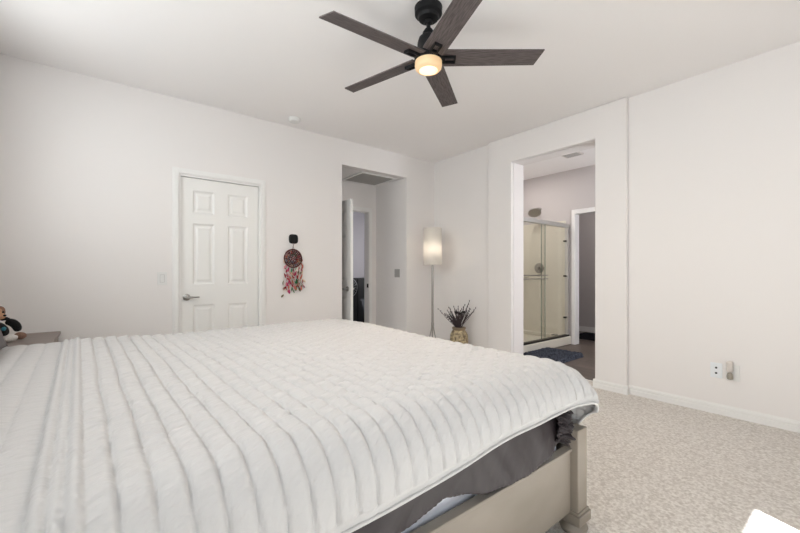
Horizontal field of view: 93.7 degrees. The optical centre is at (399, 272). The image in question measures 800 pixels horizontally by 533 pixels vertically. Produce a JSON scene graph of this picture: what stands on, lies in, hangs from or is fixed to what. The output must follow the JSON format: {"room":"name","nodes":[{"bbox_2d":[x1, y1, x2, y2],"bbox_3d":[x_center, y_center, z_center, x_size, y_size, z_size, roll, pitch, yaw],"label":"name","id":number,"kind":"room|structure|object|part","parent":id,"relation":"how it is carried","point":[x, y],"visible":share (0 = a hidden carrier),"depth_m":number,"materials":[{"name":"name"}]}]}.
{"room":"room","nodes":[
{"label":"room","id":0,"kind":"room"},
{"bbox_2d":[0,53,433,341],"bbox_3d":[-1.553,-0.253,4.355,4.667,2.741,0.739,0,0,-38],"label":"wall","id":1,"kind":"structure","parent":0,"point":[87,162],"depth_m":3.30,"materials":[{"name":"white paint"}]},
{"bbox_2d":[157,272,166,284],"bbox_3d":[-2.155,0.050,3.398,0.075,0.118,0.010,0,0,-38],"label":"light switch","id":2,"kind":"object","parent":1,"relation":"attached to","point":[161,276],"visible":1,"depth_m":3.39,"materials":[{"name":"white plastic"}]},
{"bbox_2d":[172,167,265,334],"bbox_3d":[-1.787,0.070,3.748,0.853,2.096,0.161,0,0,-38],"label":"door","id":3,"kind":"structure","parent":1,"relation":"in","point":[219,226],"depth_m":3.70,"materials":[{"name":"white paint"}]},
{"bbox_3d":[-1.970,0.229,3.539,0.133,0.064,0.063,0,0,-38],"label":"handle","id":4,"kind":"part","parent":3,"relation":"part of","materials":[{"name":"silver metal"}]},
{"bbox_3d":[-1.912,-0.680,3.648,0.190,0.219,0.035,0,0,-38],"label":"panel","id":5,"kind":"part","parent":3,"relation":"part of","materials":[{"name":"white paint"}]},
{"bbox_3d":[-1.912,-0.182,3.648,0.190,0.583,0.035,0,0,-38],"label":"panel","id":6,"kind":"part","parent":3,"relation":"part of","materials":[{"name":"white paint"}]},
{"bbox_3d":[-1.912,0.596,3.648,0.190,0.580,0.035,0,0,-38],"label":"panel","id":7,"kind":"part","parent":3,"relation":"part of","materials":[{"name":"white paint"}]},
{"bbox_3d":[-1.667,-0.680,3.842,0.190,0.219,0.035,0,0,-38],"label":"panel","id":8,"kind":"part","parent":3,"relation":"part of","materials":[{"name":"white paint"}]},
{"bbox_3d":[-1.667,-0.182,3.842,0.190,0.583,0.035,0,0,-38],"label":"panel","id":9,"kind":"part","parent":3,"relation":"part of","materials":[{"name":"white paint"}]},
{"bbox_3d":[-1.667,0.596,3.842,0.190,0.580,0.035,0,0,-38],"label":"panel","id":10,"kind":"part","parent":3,"relation":"part of","materials":[{"name":"white paint"}]},
{"bbox_2d":[289,234,297,243],"bbox_3d":[-1.177,-0.378,4.157,0.104,0.104,0.038,0,0,-38],"label":"wall hook","id":11,"kind":"object","parent":1,"relation":"attached to","point":[293,238],"visible":1,"depth_m":4.16,"materials":[{"name":"black"}]},
{"bbox_2d":[281,242,305,296],"bbox_3d":[-1.174,-0.032,4.143,0.287,0.621,0.061,0,0,-38],"label":"catcher","id":12,"kind":"object","parent":11,"relation":"hanging from","point":[297,256],"visible":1,"depth_m":4.14,"materials":[{"name":"red"}]},
{"bbox_2d":[395,269,399,276],"bbox_3d":[-0.042,0.003,5.350,0.010,0.118,0.118,0,0,-38],"label":"light switch","id":13,"kind":"object","parent":1,"relation":"attached to","point":[397,271],"visible":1,"depth_m":5.33,"materials":[{"name":"grey plastic"}]},
{"bbox_2d":[353,212,363,277],"bbox_3d":[-1.004,-0.182,6.971,3.500,2.600,2.435,0,0,-38],"label":"wall","id":14,"kind":"structure","parent":0,"point":[358,218],"depth_m":8.45,"materials":[{"name":"grey paint"}]},
{"bbox_2d":[342,181,375,324],"bbox_3d":[-1.035,-0.151,4.919,2.340,2.538,0.739,0,0,-38],"label":"wall","id":15,"kind":"structure","parent":0,"point":[362,195],"depth_m":5.70,"materials":[{"name":"white paint"}]},
{"bbox_2d":[342,199,371,323],"bbox_3d":[-0.588,0.068,5.191,0.909,2.101,0.870,0,0,-38],"label":"door","id":16,"kind":"structure","parent":15,"relation":"in","point":[348,208],"depth_m":4.76,"materials":[{"name":"white paint"}]},
{"bbox_3d":[-0.727,-0.680,4.791,0.035,0.219,0.195,0,0,-39],"label":"panel","id":17,"kind":"part","parent":16,"relation":"part of","materials":[{"name":"white paint"}]},
{"bbox_3d":[-0.727,-0.182,4.791,0.035,0.583,0.195,0,0,-39],"label":"panel","id":18,"kind":"part","parent":16,"relation":"part of","materials":[{"name":"white paint"}]},
{"bbox_3d":[-0.727,0.596,4.791,0.035,0.580,0.195,0,0,-39],"label":"panel","id":19,"kind":"part","parent":16,"relation":"part of","materials":[{"name":"white paint"}]},
{"bbox_3d":[-0.779,0.068,5.431,0.909,2.101,0.016,0,0,-38],"label":"casing","id":20,"kind":"part","parent":16,"relation":"part of","materials":[{"name":"white paint"}]},
{"bbox_2d":[342,168,397,185],"bbox_3d":[-0.998,-1.376,4.872,2.100,0.088,0.619,0,0,-38],"label":"ceiling","id":21,"kind":"structure","parent":0,"point":[346,172],"depth_m":4.97,"materials":[{"name":"white paint"}]},
{"bbox_2d":[342,171,396,185],"bbox_3d":[-0.443,-1.324,5.300,0.580,0.014,0.550,0,0,-38],"label":"ceiling vent","id":22,"kind":"object","parent":21,"relation":"in","point":[365,178],"visible":0.98,"depth_m":5.28,"materials":[{"name":"white metal"}]},
{"bbox_2d":[0,0,799,179],"bbox_3d":[1.602,-1.673,3.176,8.140,0.100,5.620,0,0,-38],"label":"ceiling","id":23,"kind":"structure","parent":0,"point":[275,61],"depth_m":2.79,"materials":[{"name":"white paint"}]},
{"bbox_2d":[288,116,300,123],"bbox_3d":[-1.111,-1.603,3.946,0.132,0.039,0.132,0,0,-38],"label":"smoke detector","id":24,"kind":"object","parent":23,"relation":"attached to","point":[292,119],"visible":1,"depth_m":3.91,"materials":[{"name":"white plastic"}]},
{"bbox_2d":[319,0,544,106],"bbox_3d":[0.132,-1.430,2.291,1.293,0.386,1.316,0,0,-38],"label":"ceiling fan","id":25,"kind":"object","parent":23,"relation":"hanging from","point":[431,54],"visible":1,"depth_m":2.24,"materials":[{"name":"black wood"}]},
{"bbox_3d":[-0.137,-1.316,2.077,0.613,0.008,0.132,0,12,-35],"label":"blade","id":26,"kind":"part","parent":25,"relation":"part of","materials":[{"name":"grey wood"}]},
{"bbox_3d":[-0.132,-1.316,2.525,0.613,0.008,0.132,0,12,37],"label":"blade","id":27,"kind":"part","parent":25,"relation":"part of","materials":[{"name":"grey wood"}]},
{"bbox_3d":[0.174,-1.266,2.297,0.166,0.055,0.166,0,0,-38],"label":"light glass","id":28,"kind":"part","parent":25,"relation":"part of","materials":[{"name":"beige glass"}]},
{"bbox_3d":[0.296,-1.316,2.658,0.132,0.008,0.613,-13,-4,18],"label":"blade","id":29,"kind":"part","parent":25,"relation":"part of","materials":[{"name":"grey wood"}]},
{"bbox_3d":[0.287,-1.316,1.933,0.132,0.008,0.613,13,-4,-17],"label":"blade","id":30,"kind":"part","parent":25,"relation":"part of","materials":[{"name":"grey wood"}]},
{"bbox_3d":[0.555,-1.316,2.292,0.613,0.008,0.132,0,-12,1],"label":"blade","id":31,"kind":"part","parent":25,"relation":"part of","materials":[{"name":"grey wood"}]},
{"bbox_2d":[562,151,583,157],"bbox_3d":[2.319,-1.610,5.087,0.240,0.026,0.240,0,0,-38],"label":"exhaust fan","id":32,"kind":"object","parent":23,"relation":"attached to","point":[579,152],"visible":0.61,"depth_m":5.07,"materials":[{"name":"grey plastic"}]},
{"bbox_2d":[523,165,594,343],"bbox_3d":[2.596,-0.253,4.713,1.870,2.741,3.750,0,0,-38],"label":"wall","id":33,"kind":"structure","parent":0,"point":[557,195],"depth_m":5.97,"materials":[{"name":"grey paint"}]},
{"bbox_2d":[572,207,594,344],"bbox_3d":[3.015,0.065,5.580,0.136,2.107,0.877,0,0,-38],"label":"door frame","id":34,"kind":"structure","parent":33,"relation":"in","point":[575,213],"depth_m":5.87,"materials":[{"name":"white paint"}]},
{"bbox_2d":[579,213,594,327],"bbox_3d":[3.363,-0.253,6.376,1.400,2.741,2.800,0,0,-38],"label":"wall","id":35,"kind":"structure","parent":0,"point":[586,221],"depth_m":7.10,"materials":[{"name":"grey paint"}]},
{"bbox_2d":[579,326,594,332],"bbox_3d":[3.890,1.068,6.667,0.014,0.100,2.400,0,0,-38],"label":"baseboard","id":36,"kind":"structure","parent":35,"relation":"attached to","point":[581,328],"depth_m":7.09,"materials":[{"name":"white paint"}]},
{"bbox_2d":[434,41,799,420],"bbox_3d":[2.202,-0.253,3.542,0.200,2.741,5.446,0,0,-38],"label":"wall","id":37,"kind":"structure","parent":0,"point":[714,155],"depth_m":3.04,"materials":[{"name":"white paint"}]},
{"bbox_2d":[488,97,627,385],"bbox_3d":[1.610,-0.253,4.086,0.050,2.741,1.585,0,0,-38],"label":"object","id":38,"kind":"structure","parent":37,"relation":"attached to","point":[606,125],"depth_m":3.66,"materials":[{"name":"white paint"}]},
{"bbox_2d":[593,379,799,432],"bbox_3d":[2.138,1.077,3.490,0.164,0.082,5.206,0,0,-38],"label":"baseboard","id":39,"kind":"structure","parent":37,"relation":"attached to","point":[788,424],"depth_m":3.03,"materials":[{"name":"white paint"}]},
{"bbox_2d":[710,362,721,378],"bbox_3d":[2.512,0.773,2.980,0.013,0.118,0.074,0,0,-38],"label":"wall outlet","id":40,"kind":"object","parent":37,"relation":"attached to","point":[715,368],"visible":1,"depth_m":2.98,"materials":[{"name":"white plastic"}]},
{"bbox_2d":[726,365,739,381],"bbox_3d":[2.576,0.773,2.903,0.009,0.122,0.080,0,0,-38],"label":"wall outlet","id":41,"kind":"object","parent":37,"relation":"attached to","point":[736,373],"visible":0.67,"depth_m":2.88,"materials":[{"name":"white plastic"}]},
{"bbox_2d":[726,361,733,379],"bbox_3d":[2.547,0.752,2.894,0.045,0.142,0.040,0,0,-38],"label":"air freshener","id":42,"kind":"object","parent":41,"relation":"attached to","point":[729,364],"visible":1,"depth_m":2.88,"materials":[{"name":"grey plastic"}]},
{"bbox_3d":[2.545,0.798,2.894,0.040,0.050,0.040,0,0,-38],"label":"oil bulb","id":43,"kind":"part","parent":42,"relation":"part of","materials":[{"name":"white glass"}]},
{"bbox_2d":[545,331,799,532],"bbox_3d":[1.426,1.168,3.397,8.140,0.100,6.185,0,0,-38],"label":"floor","id":44,"kind":"structure","parent":0,"point":[654,466],"depth_m":2.13,"materials":[{"name":"carpet"}]},
{"bbox_2d":[6,331,60,346],"bbox_3d":[-2.644,0.788,2.571,0.459,0.660,0.655,0,0,-38],"label":"nightstand","id":45,"kind":"object","parent":44,"relation":"on","point":[43,337],"visible":0.07,"depth_m":2.58,"materials":[{"name":"beige wood"}]},
{"bbox_2d":[0,306,26,341],"bbox_3d":[-2.650,0.339,2.492,0.200,0.241,0.201,0,0,-23],"label":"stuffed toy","id":46,"kind":"object","parent":45,"relation":"on","point":[14,324],"visible":0.91,"depth_m":2.50,"materials":[{"name":"black fabric"}]},
{"bbox_3d":[-2.602,0.365,2.443,0.091,0.107,0.066,0,0,-38],"label":"arm","id":47,"kind":"part","parent":46,"relation":"part of","materials":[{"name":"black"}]},
{"bbox_3d":[-2.648,0.357,2.569,0.053,0.092,0.081,0,0,41],"label":"arm","id":48,"kind":"part","parent":46,"relation":"part of","materials":[{"name":"black fabric"}]},
{"bbox_2d":[423,227,441,337],"bbox_3d":[0.430,0.259,4.986,0.266,1.712,0.260,0,0,-38],"label":"floor lamp","id":49,"kind":"object","parent":44,"relation":"on","point":[432,236],"visible":0.88,"depth_m":4.91,"materials":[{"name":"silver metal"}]},
{"bbox_3d":[0.433,-0.352,5.000,0.242,0.490,0.242,0,0,-38],"label":"lamp shade","id":50,"kind":"part","parent":49,"relation":"part of","materials":[{"name":"white fabric"}]},
{"bbox_2d":[450,326,467,343],"bbox_3d":[0.759,0.907,4.831,0.236,0.422,0.236,0,0,-38],"label":"vase","id":51,"kind":"object","parent":44,"relation":"on","point":[457,334],"visible":0.59,"depth_m":4.75,"materials":[{"name":"ceramic"}]},
{"bbox_2d":[440,300,475,327],"bbox_3d":[0.730,0.672,4.809,0.496,0.653,0.112,0,0,1],"label":"bouquet","id":52,"kind":"object","parent":51,"relation":"in","point":[457,322],"visible":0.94,"depth_m":4.80,"materials":[{"name":"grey plant"}]},
{"bbox_2d":[410,423,590,532],"bbox_3d":[-0.751,0.468,1.709,2.366,1.300,2.116,0,0,-38],"label":"bed","id":53,"kind":"object","parent":44,"relation":"on","point":[556,491],"visible":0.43,"depth_m":1.44,"materials":[{"name":"beige wood"}]},
{"bbox_2d":[401,446,555,532],"bbox_3d":[-0.741,0.627,1.716,2.115,0.378,1.930,0,0,-38],"label":"mattress","id":54,"kind":"object","parent":53,"relation":"on","point":[446,504],"visible":0.02,"depth_m":1.17,"materials":[{"name":"white fabric"}]},
{"bbox_2d":[0,318,598,532],"bbox_3d":[-0.667,0.731,1.759,2.265,0.419,2.186,0,0,-38],"label":"quilt","id":55,"kind":"object","parent":54,"relation":"on","point":[332,425],"visible":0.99,"depth_m":1.01,"materials":[{"name":"white fabric"}]},
{"bbox_2d":[0,329,7,348],"bbox_3d":[-1.802,0.183,1.499,0.252,0.352,0.720,0,0,-38],"label":"pillow","id":56,"kind":"object","parent":55,"relation":"on","point":[3,344],"visible":1,"depth_m":1.73,"materials":[{"name":"grey fabric"}]},
{"bbox_2d":[352,410,575,532],"bbox_3d":[-0.093,0.592,0.881,2.051,0.268,0.084,0,0,-38],"label":"sheet","id":57,"kind":"object","parent":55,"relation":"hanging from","point":[515,459],"visible":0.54,"depth_m":1.24,"materials":[{"name":"grey fabric"}]},
{"bbox_3d":[-0.132,0.887,0.929,2.170,0.262,0.025,0,0,-38],"label":"rail","id":58,"kind":"part","parent":53,"relation":"part of","materials":[{"name":"beige wood"}]},
{"bbox_3d":[0.752,0.837,1.626,0.080,0.347,0.080,0,0,-38],"label":"post","id":59,"kind":"part","parent":53,"relation":"part of","materials":[{"name":"beige wood"}]},
{"bbox_3d":[0.752,1.033,1.626,0.104,0.054,0.104,0,0,-38],"label":"post","id":60,"kind":"part","parent":53,"relation":"part of","materials":[{"name":"beige wood"}]},
{"bbox_2d":[523,208,570,352],"bbox_3d":[1.816,0.009,5.777,1.531,2.218,0.933,0,0,-38],"label":"shower","id":61,"kind":"object","parent":44,"relation":"on","point":[545,243],"visible":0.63,"depth_m":6.13,"materials":[{"name":"clear glass"}]},
{"bbox_3d":[2.058,-0.742,5.464,1.520,0.060,0.065,0,0,-38],"label":"header rail","id":62,"kind":"part","parent":61,"relation":"part of","materials":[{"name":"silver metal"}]},
{"bbox_2d":[523,347,582,362],"bbox_3d":[2.025,1.089,4.998,0.684,0.059,0.561,0,0,-38],"label":"bath mat","id":63,"kind":"object","parent":44,"relation":"on","point":[563,356],"visible":0.95,"depth_m":4.92,"materials":[{"name":"grey fabric"}]},
{"bbox_2d":[579,332,594,340],"bbox_3d":[3.344,1.101,6.521,0.658,0.034,0.558,0,0,-38],"label":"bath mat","id":64,"kind":"object","parent":44,"relation":"on","point":[586,335],"visible":0.39,"depth_m":6.45,"materials":[{"name":"black fabric"}]},
{"bbox_3d":[-1.005,1.168,6.971,3.500,0.100,2.435,0,0,-38],"label":"floor","id":65,"kind":"structure","parent":0,"visible":0},
{"bbox_2d":[353,278,363,321],"bbox_3d":[-0.804,0.608,7.683,1.400,1.020,0.468,0,0,-38],"label":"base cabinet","id":66,"kind":"object","parent":65,"relation":"on","point":[358,298],"visible":0.1,"depth_m":7.37,"materials":[{"name":"black wood"}]},
{"bbox_3d":[-1.024,0.573,7.220,0.440,0.910,0.016,0,0,-38],"label":"door","id":67,"kind":"part","parent":66,"relation":"part of","materials":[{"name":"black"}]},
{"bbox_3d":[-0.664,0.573,7.506,0.440,0.910,0.016,0,0,-38],"label":"door","id":68,"kind":"part","parent":66,"relation":"part of","materials":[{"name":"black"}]}
]}

